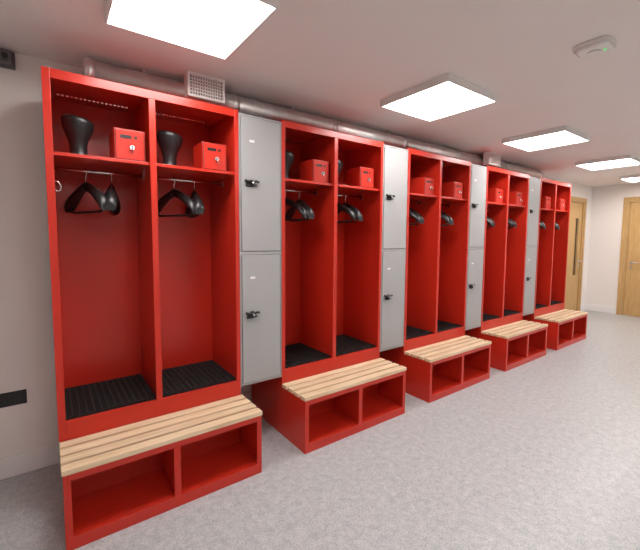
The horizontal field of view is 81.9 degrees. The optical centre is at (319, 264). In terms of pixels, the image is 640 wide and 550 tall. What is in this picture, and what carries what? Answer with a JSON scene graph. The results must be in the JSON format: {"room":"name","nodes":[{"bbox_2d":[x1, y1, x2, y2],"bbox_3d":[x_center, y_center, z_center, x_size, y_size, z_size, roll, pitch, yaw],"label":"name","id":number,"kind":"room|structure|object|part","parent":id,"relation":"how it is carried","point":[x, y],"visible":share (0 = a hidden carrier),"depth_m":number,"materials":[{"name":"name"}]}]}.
{"room":"changing room","nodes":[
{"label":"changing room","id":0,"kind":"room"},
{"bbox_2d":[0,53,591,457],"bbox_3d":[1.230,-0.120,4.468,10.450,2.500,0.100,-3,5,-36],"label":"wall","id":1,"kind":"structure","parent":0,"point":[27,358],"depth_m":2.21,"materials":[{"name":"paint"}]},
{"bbox_2d":[0,49,15,69],"bbox_3d":[-1.761,-1.159,2.065,0.080,0.090,0.086,-3,5,-36],"label":"wall sensor","id":2,"kind":"object","parent":1,"relation":"attached to","point":[7,58],"visible":1,"depth_m":2.05,"materials":[{"name":"black plastic"}]},
{"bbox_2d":[0,389,26,407],"bbox_3d":[-1.847,0.802,2.205,0.146,0.086,0.013,-3,5,-36],"label":"power socket","id":3,"kind":"object","parent":1,"relation":"attached to","point":[18,397],"visible":1,"depth_m":2.21,"materials":[{"name":"black plastic"}]},
{"bbox_2d":[0,304,585,479],"bbox_3d":[1.250,1.065,4.505,10.434,0.130,0.016,-3,5,-36],"label":"baseboard","id":4,"kind":"structure","parent":1,"relation":"attached to","point":[24,462],"depth_m":2.27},
{"bbox_2d":[564,202,582,310],"bbox_3d":[4.800,-0.117,7.088,0.832,2.139,0.044,-3,5,-36],"label":"leaf","id":5,"kind":"object","parent":1,"relation":"attached to","point":[571,289],"visible":0.62,"depth_m":7.12,"materials":[{"name":"brown wood"}]},
{"bbox_2d":[572,218,578,275],"bbox_3d":[4.963,-0.347,7.157,0.154,1.124,0.008,-3,5,-36],"label":"bead","id":6,"kind":"object","parent":5,"relation":"attached to","point":[577,218],"visible":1,"depth_m":7.15,"materials":[{"name":"brown wood"}]},
{"bbox_2d":[573,219,581,274],"bbox_3d":[5.024,-0.348,7.181,0.257,1.100,0.092,-3,5,-36],"label":"door handle","id":7,"kind":"object","parent":5,"relation":"attached to","point":[578,261],"depth_m":7.20,"materials":[{"name":"metal"}]},
{"bbox_3d":[4.948,-0.348,7.177,0.130,1.100,0.010,-3,5,-36],"label":"vision panel","id":8,"kind":"part","parent":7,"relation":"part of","materials":[{"name":"glass"}]},
{"bbox_2d":[571,196,586,310],"bbox_3d":[4.801,-0.164,7.083,1.030,2.245,0.116,-3,5,-36],"label":"frame","id":9,"kind":"object","parent":1,"relation":"attached to","point":[578,199],"visible":0.38,"depth_m":7.30,"materials":[{"name":"brown wood"}]},
{"bbox_2d":[0,310,639,549],"bbox_3d":[2.775,1.335,2.455,10.650,0.080,5.350,-3,5,-36],"label":"floor","id":10,"kind":"structure","parent":0,"point":[542,453],"depth_m":2.21,"materials":[{"name":"plastic"}]},
{"bbox_2d":[59,394,261,549],"bbox_3d":[-0.999,1.084,2.297,1.012,0.392,0.805,-3,5,-36],"label":"slatted bench","id":11,"kind":"object","parent":10,"relation":"on","point":[116,479],"visible":0.84,"depth_m":2.02,"materials":[{"name":"brown wood"}]},
{"bbox_2d":[41,66,240,441],"bbox_3d":[-1.084,-0.054,2.332,1.008,1.875,0.500,-3,5,-36],"label":"bay","id":12,"kind":"object","parent":11,"relation":"on","point":[135,290],"visible":0.97,"depth_m":2.39,"materials":[{"name":"red wood"}]},
{"bbox_2d":[61,114,93,154],"bbox_3d":[-1.339,-0.697,2.043,0.154,0.231,0.139,-3,5,-36],"label":"stand","id":13,"kind":"object","parent":12,"relation":"on","point":[79,130],"visible":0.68,"depth_m":2.01,"materials":[{"name":"black plastic"}]},
{"bbox_2d":[64,168,109,213],"bbox_3d":[-1.340,-0.424,2.114,0.410,0.257,0.072,3,5,32],"label":"hanger","id":14,"kind":"object","parent":12,"relation":"hanging from","point":[72,202],"visible":0.97,"depth_m":2.11,"materials":[{"name":"black plastic"}]},
{"bbox_2d":[64,374,155,420],"bbox_3d":[-1.297,0.791,2.254,0.451,0.020,0.456,-3,5,-36],"label":"mat","id":15,"kind":"object","parent":12,"relation":"on","point":[102,396],"visible":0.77,"depth_m":2.22,"materials":[{"name":"black rubber"}]},
{"bbox_2d":[104,171,120,215],"bbox_3d":[-1.235,-0.429,2.191,0.072,0.257,0.410,-2,5,-26],"label":"hanger","id":16,"kind":"object","parent":12,"relation":"hanging from","point":[112,203],"visible":0.99,"depth_m":2.05,"materials":[{"name":"black plastic"}]},
{"bbox_2d":[109,127,145,161],"bbox_3d":[-1.104,-0.671,2.118,0.158,0.172,0.222,-3,5,-36],"label":"lockbox","id":17,"kind":"object","parent":12,"relation":"in","point":[126,144],"visible":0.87,"depth_m":2.05,"materials":[{"name":"red metal"}]},
{"bbox_3d":[-1.077,-0.553,2.297,0.976,0.055,0.032,-3,5,-36],"label":"hanging rail","id":18,"kind":"part","parent":12,"relation":"part of","materials":[{"name":"silver metal"}]},
{"bbox_2d":[156,130,182,165],"bbox_3d":[-0.948,-0.716,2.329,0.154,0.231,0.139,-3,5,-36],"label":"stand","id":19,"kind":"object","parent":12,"relation":"on","point":[170,143],"visible":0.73,"depth_m":2.29,"materials":[{"name":"black plastic"}]},
{"bbox_2d":[158,177,195,216],"bbox_3d":[-0.949,-0.443,2.400,0.410,0.257,0.072,3,5,30],"label":"hanger","id":20,"kind":"object","parent":12,"relation":"hanging from","point":[168,196],"visible":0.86,"depth_m":2.38,"materials":[{"name":"black plastic"}]},
{"bbox_2d":[186,179,204,217],"bbox_3d":[-0.845,-0.448,2.477,0.072,0.257,0.410,-2,5,-27],"label":"hanger","id":21,"kind":"object","parent":12,"relation":"hanging from","point":[199,206],"visible":0.84,"depth_m":2.34,"materials":[{"name":"black plastic"}]},
{"bbox_2d":[162,360,235,396],"bbox_3d":[-0.898,0.772,2.545,0.481,0.020,0.456,-3,5,-36],"label":"mat","id":22,"kind":"object","parent":12,"relation":"on","point":[190,377],"visible":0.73,"depth_m":2.51,"materials":[{"name":"black rubber"}]},
{"bbox_2d":[193,141,226,170],"bbox_3d":[-0.713,-0.690,2.404,0.158,0.172,0.222,-3,5,-36],"label":"lockbox","id":23,"kind":"object","parent":12,"relation":"in","point":[206,155],"visible":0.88,"depth_m":2.34,"materials":[{"name":"red metal"}]},
{"bbox_3d":[-0.666,-0.685,2.341,0.142,0.156,0.006,-3,5,-36],"label":"door","id":24,"kind":"part","parent":23,"relation":"part of","materials":[{"name":"red metal"}]},
{"bbox_2d":[252,358,406,453],"bbox_3d":[0.068,1.033,3.078,1.012,0.392,0.805,-3,5,-36],"label":"slatted bench","id":25,"kind":"object","parent":10,"relation":"on","point":[314,412],"visible":0.82,"depth_m":2.81,"materials":[{"name":"brown wood"}]},
{"bbox_2d":[275,120,383,382],"bbox_3d":[-0.015,-0.105,3.116,1.000,1.875,0.500,-3,5,-36],"label":"bay","id":26,"kind":"object","parent":25,"relation":"on","point":[331,270],"visible":0.76,"depth_m":3.21,"materials":[{"name":"red wood"}]},
{"bbox_2d":[238,113,281,386],"bbox_3d":[-0.538,-0.096,2.713,0.318,1.810,0.530,-3,5,-36],"label":"locker","id":27,"kind":"object","parent":26,"relation":"attached to","point":[259,139],"visible":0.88,"depth_m":2.52,"materials":[{"name":"grey metal"}]},
{"bbox_3d":[-0.448,-0.538,2.433,0.104,0.050,0.030,-3,5,-36],"label":"lock handle","id":28,"kind":"part","parent":27,"relation":"part of","materials":[{"name":"black metal"}]},
{"bbox_3d":[-0.454,0.340,2.499,0.104,0.050,0.030,-3,5,-36],"label":"lock handle","id":29,"kind":"part","parent":27,"relation":"part of","materials":[{"name":"black metal"}]},
{"bbox_3d":[-0.401,-0.532,2.499,0.289,0.877,0.020,-3,5,-36],"label":"door","id":30,"kind":"part","parent":27,"relation":"part of","materials":[{"name":"grey metal"}]},
{"bbox_3d":[-0.407,0.368,2.566,0.289,0.877,0.020,-3,5,-36],"label":"door","id":31,"kind":"part","parent":27,"relation":"part of","materials":[{"name":"grey metal"}]},
{"bbox_2d":[285,150,293,178],"bbox_3d":[-0.272,-0.748,2.824,0.154,0.231,0.139,-3,5,-36],"label":"stand","id":32,"kind":"object","parent":26,"relation":"on","point":[289,156],"visible":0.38,"depth_m":2.79,"materials":[{"name":"black plastic"}]},
{"bbox_2d":[285,188,307,220],"bbox_3d":[-0.274,-0.476,2.895,0.410,0.257,0.072,3,5,33],"label":"hanger","id":33,"kind":"object","parent":26,"relation":"hanging from","point":[295,205],"visible":0.55,"depth_m":2.81,"materials":[{"name":"black plastic"}]},
{"bbox_2d":[285,189,313,221],"bbox_3d":[-0.169,-0.481,2.972,0.072,0.257,0.410,-2,5,-31],"label":"hanger","id":34,"kind":"object","parent":26,"relation":"hanging from","point":[289,214],"visible":0.81,"depth_m":2.91,"materials":[{"name":"black plastic"}]},
{"bbox_2d":[285,343,330,367],"bbox_3d":[-0.230,0.740,3.035,0.451,0.020,0.456,-3,5,-36],"label":"mat","id":35,"kind":"object","parent":26,"relation":"on","point":[296,354],"visible":0.52,"depth_m":3.00,"materials":[{"name":"black rubber"}]},
{"bbox_2d":[299,159,328,182],"bbox_3d":[-0.038,-0.723,2.899,0.158,0.172,0.222,-3,5,-36],"label":"lockbox","id":36,"kind":"object","parent":26,"relation":"in","point":[314,170],"visible":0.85,"depth_m":2.84,"materials":[{"name":"red metal"}]},
{"bbox_3d":[0.009,-0.717,2.836,0.142,0.156,0.006,-3,5,-36],"label":"door","id":37,"kind":"part","parent":36,"relation":"part of","materials":[{"name":"red metal"}]},
{"bbox_3d":[-0.011,-0.604,3.079,0.976,0.055,0.032,-3,5,-36],"label":"hanging rail","id":38,"kind":"part","parent":26,"relation":"part of","materials":[{"name":"silver metal"}]},
{"bbox_2d":[338,159,342,175],"bbox_3d":[0.119,-0.767,3.111,0.154,0.231,0.139,-3,5,-36],"label":"stand","id":39,"kind":"object","parent":26,"relation":"on","point":[340,163],"visible":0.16,"depth_m":3.07,"materials":[{"name":"black plastic"}]},
{"bbox_2d":[337,203,356,221],"bbox_3d":[0.117,-0.494,3.182,0.410,0.257,0.072,3,5,26],"label":"hanger","id":40,"kind":"object","parent":26,"relation":"hanging from","point":[345,209],"visible":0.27,"depth_m":3.11,"materials":[{"name":"black plastic"}]},
{"bbox_2d":[337,194,362,222],"bbox_3d":[0.222,-0.499,3.259,0.072,0.257,0.410,-3,5,-37],"label":"hanger","id":41,"kind":"object","parent":26,"relation":"hanging from","point":[358,213],"visible":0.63,"depth_m":3.16,"materials":[{"name":"black plastic"}]},
{"bbox_2d":[336,334,375,355],"bbox_3d":[0.168,0.721,3.327,0.481,0.020,0.456,-3,5,-36],"label":"mat","id":42,"kind":"object","parent":26,"relation":"on","point":[345,344],"visible":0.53,"depth_m":3.28,"materials":[{"name":"black rubber"}]},
{"bbox_2d":[346,167,373,187],"bbox_3d":[0.353,-0.741,3.186,0.158,0.172,0.222,-3,5,-36],"label":"lockbox","id":43,"kind":"object","parent":26,"relation":"in","point":[358,176],"visible":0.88,"depth_m":3.12,"materials":[{"name":"red metal"}]},
{"bbox_3d":[0.400,-0.736,3.122,0.142,0.156,0.006,-3,5,-36],"label":"door","id":44,"kind":"part","parent":43,"relation":"part of","materials":[{"name":"red metal"}]},
{"bbox_2d":[379,335,491,402],"bbox_3d":[1.134,0.982,3.860,1.012,0.392,0.805,-3,5,-36],"label":"slatted bench","id":45,"kind":"object","parent":10,"relation":"on","point":[435,371],"visible":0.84,"depth_m":3.55,"materials":[{"name":"brown wood"}]},
{"bbox_2d":[396,148,470,350],"bbox_3d":[1.052,-0.157,3.898,1.000,1.875,0.500,-3,5,-36],"label":"bay","id":46,"kind":"object","parent":45,"relation":"on","point":[436,254],"visible":0.68,"depth_m":3.92,"materials":[{"name":"red wood"}]},
{"bbox_2d":[380,145,407,351],"bbox_3d":[0.528,-0.148,3.494,0.318,1.810,0.530,-3,5,-36],"label":"locker","id":47,"kind":"object","parent":46,"relation":"attached to","point":[395,159],"visible":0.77,"depth_m":3.30,"materials":[{"name":"grey metal"}]},
{"bbox_3d":[0.613,0.288,3.280,0.104,0.050,0.030,-3,5,-36],"label":"lock handle","id":48,"kind":"part","parent":47,"relation":"part of","materials":[{"name":"black metal"}]},
{"bbox_3d":[0.619,-0.589,3.214,0.104,0.050,0.030,-3,5,-36],"label":"lock handle","id":49,"kind":"part","parent":47,"relation":"part of","materials":[{"name":"black metal"}]},
{"bbox_3d":[0.659,0.317,3.348,0.289,0.877,0.020,-3,5,-36],"label":"door","id":50,"kind":"part","parent":47,"relation":"part of","materials":[{"name":"grey metal"}]},
{"bbox_3d":[0.665,-0.583,3.280,0.289,0.877,0.020,-3,5,-36],"label":"door","id":51,"kind":"part","parent":47,"relation":"part of","materials":[{"name":"grey metal"}]},
{"bbox_2d":[409,210,419,224],"bbox_3d":[0.792,-0.527,3.677,0.410,0.257,0.072,3,5,27],"label":"hanger","id":52,"kind":"object","parent":46,"relation":"hanging from","point":[415,216],"visible":0.21,"depth_m":3.59,"materials":[{"name":"black plastic"}]},
{"bbox_2d":[409,200,423,224],"bbox_3d":[0.897,-0.532,3.754,0.072,0.257,0.410,-2,5,-28],"label":"hanger","id":53,"kind":"object","parent":46,"relation":"hanging from","point":[421,218],"visible":0.33,"depth_m":3.60,"materials":[{"name":"black plastic"}]},
{"bbox_2d":[406,325,432,339],"bbox_3d":[0.836,0.689,3.817,0.451,0.020,0.456,-3,5,-36],"label":"mat","id":54,"kind":"object","parent":46,"relation":"on","point":[411,332],"visible":0.38,"depth_m":3.74,"materials":[{"name":"black rubber"}]},
{"bbox_2d":[410,177,434,194],"bbox_3d":[1.028,-0.774,3.680,0.158,0.172,0.222,-3,5,-36],"label":"lockbox","id":55,"kind":"object","parent":46,"relation":"in","point":[423,185],"visible":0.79,"depth_m":3.62,"materials":[{"name":"red metal"}]},
{"bbox_3d":[1.075,-0.769,3.617,0.142,0.156,0.006,-3,5,-36],"label":"door","id":56,"kind":"part","parent":55,"relation":"part of","materials":[{"name":"red metal"}]},
{"bbox_3d":[1.055,-0.655,3.860,0.976,0.055,0.032,-3,5,-36],"label":"hanging rail","id":57,"kind":"part","parent":46,"relation":"part of","materials":[{"name":"silver metal"}]},
{"bbox_2d":[441,213,449,225],"bbox_3d":[1.183,-0.546,3.963,0.410,0.257,0.072,3,5,29],"label":"hanger","id":58,"kind":"object","parent":46,"relation":"hanging from","point":[444,217],"visible":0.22,"depth_m":3.87,"materials":[{"name":"black plastic"}]},
{"bbox_2d":[441,211,453,225],"bbox_3d":[1.288,-0.551,4.040,0.072,0.257,0.410,-2,5,-29],"label":"hanger","id":59,"kind":"object","parent":46,"relation":"hanging from","point":[451,222],"visible":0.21,"depth_m":3.88,"materials":[{"name":"black plastic"}]},
{"bbox_2d":[437,320,461,331],"bbox_3d":[1.234,0.670,4.108,0.481,0.020,0.456,-3,5,-36],"label":"mat","id":60,"kind":"object","parent":46,"relation":"on","point":[441,325],"visible":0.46,"depth_m":4.04,"materials":[{"name":"black rubber"}]},
{"bbox_2d":[441,182,462,198],"bbox_3d":[1.419,-0.793,3.967,0.158,0.172,0.222,-3,5,-36],"label":"lockbox","id":61,"kind":"object","parent":46,"relation":"in","point":[450,189],"visible":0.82,"depth_m":3.90,"materials":[{"name":"red metal"}]},
{"bbox_3d":[1.466,-0.787,3.904,0.142,0.156,0.006,-3,5,-36],"label":"door","id":62,"kind":"part","parent":61,"relation":"part of","materials":[{"name":"red metal"}]},
{"bbox_2d":[465,320,547,371],"bbox_3d":[2.200,0.930,4.641,1.012,0.392,0.805,-3,5,-36],"label":"slatted bench","id":63,"kind":"object","parent":10,"relation":"on","point":[515,344],"visible":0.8,"depth_m":4.33,"materials":[{"name":"brown wood"}]},
{"bbox_2d":[473,166,529,330],"bbox_3d":[2.118,-0.208,4.679,1.000,1.875,0.500,-3,5,-36],"label":"bay","id":64,"kind":"object","parent":63,"relation":"on","point":[504,258],"visible":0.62,"depth_m":4.63,"materials":[{"name":"red wood"}]},
{"bbox_2d":[465,164,486,329],"bbox_3d":[1.595,-0.199,4.276,0.318,1.810,0.530,-3,5,-36],"label":"locker","id":65,"kind":"object","parent":64,"relation":"attached to","point":[478,173],"visible":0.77,"depth_m":4.08,"materials":[{"name":"grey metal"}]},
{"bbox_3d":[1.725,0.266,4.129,0.289,0.877,0.020,-3,5,-36],"label":"door","id":66,"kind":"part","parent":65,"relation":"part of","materials":[{"name":"grey metal"}]},
{"bbox_3d":[1.732,-0.635,4.062,0.289,0.877,0.020,-3,5,-36],"label":"door","id":67,"kind":"part","parent":65,"relation":"part of","materials":[{"name":"grey metal"}]},
{"bbox_2d":[486,218,491,227],"bbox_3d":[1.859,-0.578,4.458,0.410,0.257,0.072,3,5,32],"label":"hanger","id":68,"kind":"object","parent":64,"relation":"hanging from","point":[489,222],"visible":0.2,"depth_m":4.35,"materials":[{"name":"black plastic"}]},
{"bbox_2d":[482,313,499,321],"bbox_3d":[1.902,0.638,4.598,0.451,0.020,0.456,-3,5,-36],"label":"mat","id":69,"kind":"object","parent":64,"relation":"on","point":[486,317],"visible":0.22,"depth_m":4.51,"materials":[{"name":"black rubber"}]},
{"bbox_2d":[487,216,494,227],"bbox_3d":[1.963,-0.583,4.535,0.072,0.257,0.410,-2,5,-26],"label":"hanger","id":70,"kind":"object","parent":64,"relation":"hanging from","point":[492,221],"visible":0.13,"depth_m":4.37,"materials":[{"name":"black plastic"}]},
{"bbox_2d":[487,188,502,202],"bbox_3d":[2.095,-0.825,4.462,0.158,0.172,0.222,-3,5,-36],"label":"lockbox","id":71,"kind":"object","parent":64,"relation":"in","point":[495,195],"visible":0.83,"depth_m":4.39,"materials":[{"name":"red metal"}]},
{"bbox_3d":[2.142,-0.820,4.399,0.142,0.156,0.006,-3,5,-36],"label":"door","id":72,"kind":"part","parent":71,"relation":"part of","materials":[{"name":"red metal"}]},
{"bbox_2d":[504,309,519,315],"bbox_3d":[2.300,0.618,4.890,0.481,0.020,0.456,-3,5,-36],"label":"mat","id":73,"kind":"object","parent":64,"relation":"on","point":[506,312],"visible":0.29,"depth_m":4.80,"materials":[{"name":"black rubber"}]},
{"bbox_2d":[508,218,516,228],"bbox_3d":[2.354,-0.602,4.822,0.072,0.257,0.410,-3,6,-39],"label":"hanger","id":74,"kind":"object","parent":64,"relation":"hanging from","point":[511,220],"visible":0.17,"depth_m":4.68,"materials":[{"name":"black plastic"}]},
{"bbox_2d":[509,192,521,205],"bbox_3d":[2.486,-0.844,4.748,0.158,0.172,0.222,-3,5,-36],"label":"lockbox","id":75,"kind":"object","parent":64,"relation":"in","point":[515,198],"visible":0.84,"depth_m":4.67,"materials":[{"name":"red metal"}]},
{"bbox_3d":[2.532,-0.839,4.685,0.142,0.156,0.006,-3,5,-36],"label":"door","id":76,"kind":"part","parent":75,"relation":"part of","materials":[{"name":"red metal"}]},
{"bbox_2d":[523,309,587,349],"bbox_3d":[3.267,0.879,5.423,1.012,0.392,0.805,-3,5,-36],"label":"slatted bench","id":77,"kind":"object","parent":10,"relation":"on","point":[566,327],"visible":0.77,"depth_m":5.11,"materials":[{"name":"brown wood"}]},
{"bbox_2d":[526,178,571,316],"bbox_3d":[3.184,-0.259,5.461,1.000,1.875,0.500,-3,5,-36],"label":"bay","id":78,"kind":"object","parent":77,"relation":"on","point":[552,244],"visible":0.48,"depth_m":5.39,"materials":[{"name":"red wood"}]},
{"bbox_2d":[523,177,540,315],"bbox_3d":[2.661,-0.250,5.057,0.318,1.810,0.530,-3,5,-36],"label":"locker","id":79,"kind":"object","parent":78,"relation":"attached to","point":[534,183],"visible":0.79,"depth_m":4.86,"materials":[{"name":"grey metal"}]},
{"bbox_3d":[2.792,0.215,4.911,0.289,0.877,0.020,-3,5,-36],"label":"door","id":80,"kind":"part","parent":79,"relation":"part of","materials":[{"name":"grey metal"}]},
{"bbox_3d":[2.798,-0.686,4.843,0.289,0.877,0.020,-3,5,-36],"label":"door","id":81,"kind":"part","parent":79,"relation":"part of","materials":[{"name":"grey metal"}]},
{"bbox_2d":[535,304,546,308],"bbox_3d":[2.969,0.586,5.380,0.451,0.020,0.456,-3,5,-36],"label":"mat","id":82,"kind":"object","parent":78,"relation":"on","point":[537,306],"visible":0.21,"depth_m":5.29,"materials":[{"name":"black rubber"}]},
{"bbox_2d":[541,196,550,208],"bbox_3d":[3.161,-0.876,5.244,0.158,0.172,0.222,-3,5,-36],"label":"lockbox","id":83,"kind":"object","parent":78,"relation":"in","point":[545,201],"visible":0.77,"depth_m":5.16,"materials":[{"name":"red metal"}]},
{"bbox_3d":[3.208,-0.871,5.180,0.142,0.156,0.006,-3,5,-36],"label":"door","id":84,"kind":"part","parent":83,"relation":"part of","materials":[{"name":"red metal"}]},
{"bbox_2d":[551,300,561,304],"bbox_3d":[3.367,0.567,5.671,0.481,0.020,0.456,-3,5,-36],"label":"mat","id":85,"kind":"object","parent":78,"relation":"on","point":[552,301],"visible":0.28,"depth_m":5.56,"materials":[{"name":"black rubber"}]},
{"bbox_2d":[556,199,564,209],"bbox_3d":[3.552,-0.895,5.530,0.158,0.172,0.222,-3,5,-36],"label":"lockbox","id":86,"kind":"object","parent":78,"relation":"in","point":[560,203],"visible":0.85,"depth_m":5.45,"materials":[{"name":"red metal"}]},
{"bbox_3d":[3.599,-0.890,5.466,0.142,0.156,0.006,-3,5,-36],"label":"door","id":87,"kind":"part","parent":86,"relation":"part of","materials":[{"name":"red metal"}]},
{"bbox_2d":[0,0,639,186],"bbox_3d":[2.793,-1.238,2.262,10.650,0.080,5.350,-3,5,-36],"label":"ceiling","id":88,"kind":"structure","parent":0,"point":[336,59],"depth_m":2.17,"materials":[{"name":"paint"}]},
{"bbox_2d":[104,0,278,59],"bbox_3d":[-0.597,-1.151,1.670,0.600,0.050,0.600,-3,5,-36],"label":"frame","id":89,"kind":"object","parent":88,"relation":"attached to","point":[274,4],"visible":0.84,"depth_m":1.83,"materials":[{"name":"white plastic"}]},
{"bbox_2d":[109,0,269,52],"bbox_3d":[-0.597,-1.165,1.669,0.576,0.008,0.576,-3,5,-36],"label":"diffuser","id":90,"kind":"object","parent":89,"relation":"attached to","point":[217,25],"visible":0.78,"depth_m":1.73,"materials":[{"name":"white plastic"}]},
{"bbox_2d":[82,57,544,177],"bbox_3d":[0.977,-1.243,3.842,5.810,0.171,0.152,-3,5,-36],"label":"ventilation duct","id":91,"kind":"object","parent":88,"relation":"attached to","point":[90,67],"visible":0.59,"depth_m":2.84,"materials":[{"name":"metal"}]},
{"bbox_2d":[184,70,224,105],"bbox_3d":[-0.757,-1.155,2.426,0.245,0.152,0.075,-3,5,-36],"label":"ceiling vent","id":92,"kind":"object","parent":91,"relation":"attached to","point":[197,86],"visible":0.95,"depth_m":2.40,"materials":[{"name":"white plastic"}]},
{"bbox_2d":[483,151,500,166],"bbox_3d":[2.110,-1.293,4.527,0.270,0.152,0.075,-3,5,-36],"label":"ceiling vent","id":93,"kind":"object","parent":91,"relation":"attached to","point":[493,159],"visible":0.98,"depth_m":4.47,"materials":[{"name":"white plastic"}]},
{"bbox_2d":[380,73,497,121],"bbox_3d":[0.878,-1.222,2.751,0.600,0.050,0.600,-3,5,-36],"label":"frame","id":94,"kind":"object","parent":88,"relation":"attached to","point":[492,97],"visible":0.85,"depth_m":2.64,"materials":[{"name":"white plastic"}]},
{"bbox_2d":[389,82,487,116],"bbox_3d":[0.878,-1.235,2.750,0.576,0.008,0.576,-3,5,-36],"label":"diffuser","id":95,"kind":"object","parent":94,"relation":"attached to","point":[445,97],"visible":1,"depth_m":2.76,"materials":[{"name":"white plastic"}]},
{"bbox_2d":[502,125,589,151],"bbox_3d":[2.329,-1.292,3.814,0.600,0.050,0.600,-3,5,-36],"label":"frame","id":96,"kind":"object","parent":88,"relation":"attached to","point":[506,141],"visible":0.89,"depth_m":3.72,"materials":[{"name":"white plastic"}]},
{"bbox_2d":[510,131,581,147],"bbox_3d":[2.329,-1.305,3.813,0.576,0.008,0.576,-3,5,-36],"label":"diffuser","id":97,"kind":"object","parent":96,"relation":"attached to","point":[564,136],"visible":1,"depth_m":3.86,"materials":[{"name":"white plastic"}]},
{"bbox_2d":[573,35,616,58],"bbox_3d":[1.485,-1.165,1.995,0.172,0.043,0.172,-3,5,-36],"label":"smoke detector","id":98,"kind":"object","parent":88,"relation":"attached to","point":[600,45],"depth_m":1.96,"materials":[{"name":"white plastic"}]},
{"bbox_2d":[575,154,639,170],"bbox_3d":[3.884,-1.367,4.954,0.600,0.050,0.600,-3,5,-36],"label":"frame","id":99,"kind":"object","parent":88,"relation":"attached to","point":[581,164],"visible":0.93,"depth_m":4.89,"materials":[{"name":"white plastic"}]},
{"bbox_2d":[584,159,636,167],"bbox_3d":[3.885,-1.380,4.953,0.576,0.008,0.576,-3,5,-36],"label":"diffuser","id":100,"kind":"object","parent":99,"relation":"attached to","point":[624,161],"visible":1,"depth_m":5.02,"materials":[{"name":"white plastic"}]},
{"bbox_2d":[619,174,639,182],"bbox_3d":[5.391,-1.439,6.059,0.600,0.050,0.600,-3,5,-36],"label":"frame","id":101,"kind":"object","parent":88,"relation":"attached to","point":[625,178],"visible":0.82,"depth_m":6.07,"materials":[{"name":"white plastic"}]},
{"bbox_2d":[585,183,639,313],"bbox_3d":[7.006,-0.159,5.515,0.100,2.500,5.250,-3,5,-36],"label":"wall","id":102,"kind":"structure","parent":0,"point":[607,202],"depth_m":7.28,"materials":[{"name":"paint"}]},
{"bbox_2d":[585,304,615,313],"bbox_3d":[6.985,1.029,5.523,0.016,0.130,5.134,-3,5,-36],"label":"baseboard","id":103,"kind":"structure","parent":102,"relation":"attached to","point":[590,307],"depth_m":7.36,"materials":[{"name":"white paint"}]},
{"bbox_2d":[616,197,639,314],"bbox_3d":[6.135,-0.125,6.687,0.116,2.245,1.090,-3,5,-36],"label":"frame","id":104,"kind":"object","parent":102,"relation":"attached to","point":[628,200],"visible":1,"depth_m":7.05,"materials":[{"name":"brown wood"}]},
{"bbox_2d":[623,202,639,316],"bbox_3d":[6.137,-0.078,6.692,0.044,2.139,0.892,-3,5,-36],"label":"leaf","id":105,"kind":"object","parent":102,"relation":"attached to","point":[631,307],"visible":1,"depth_m":6.96,"materials":[{"name":"brown wood"}]}
]}

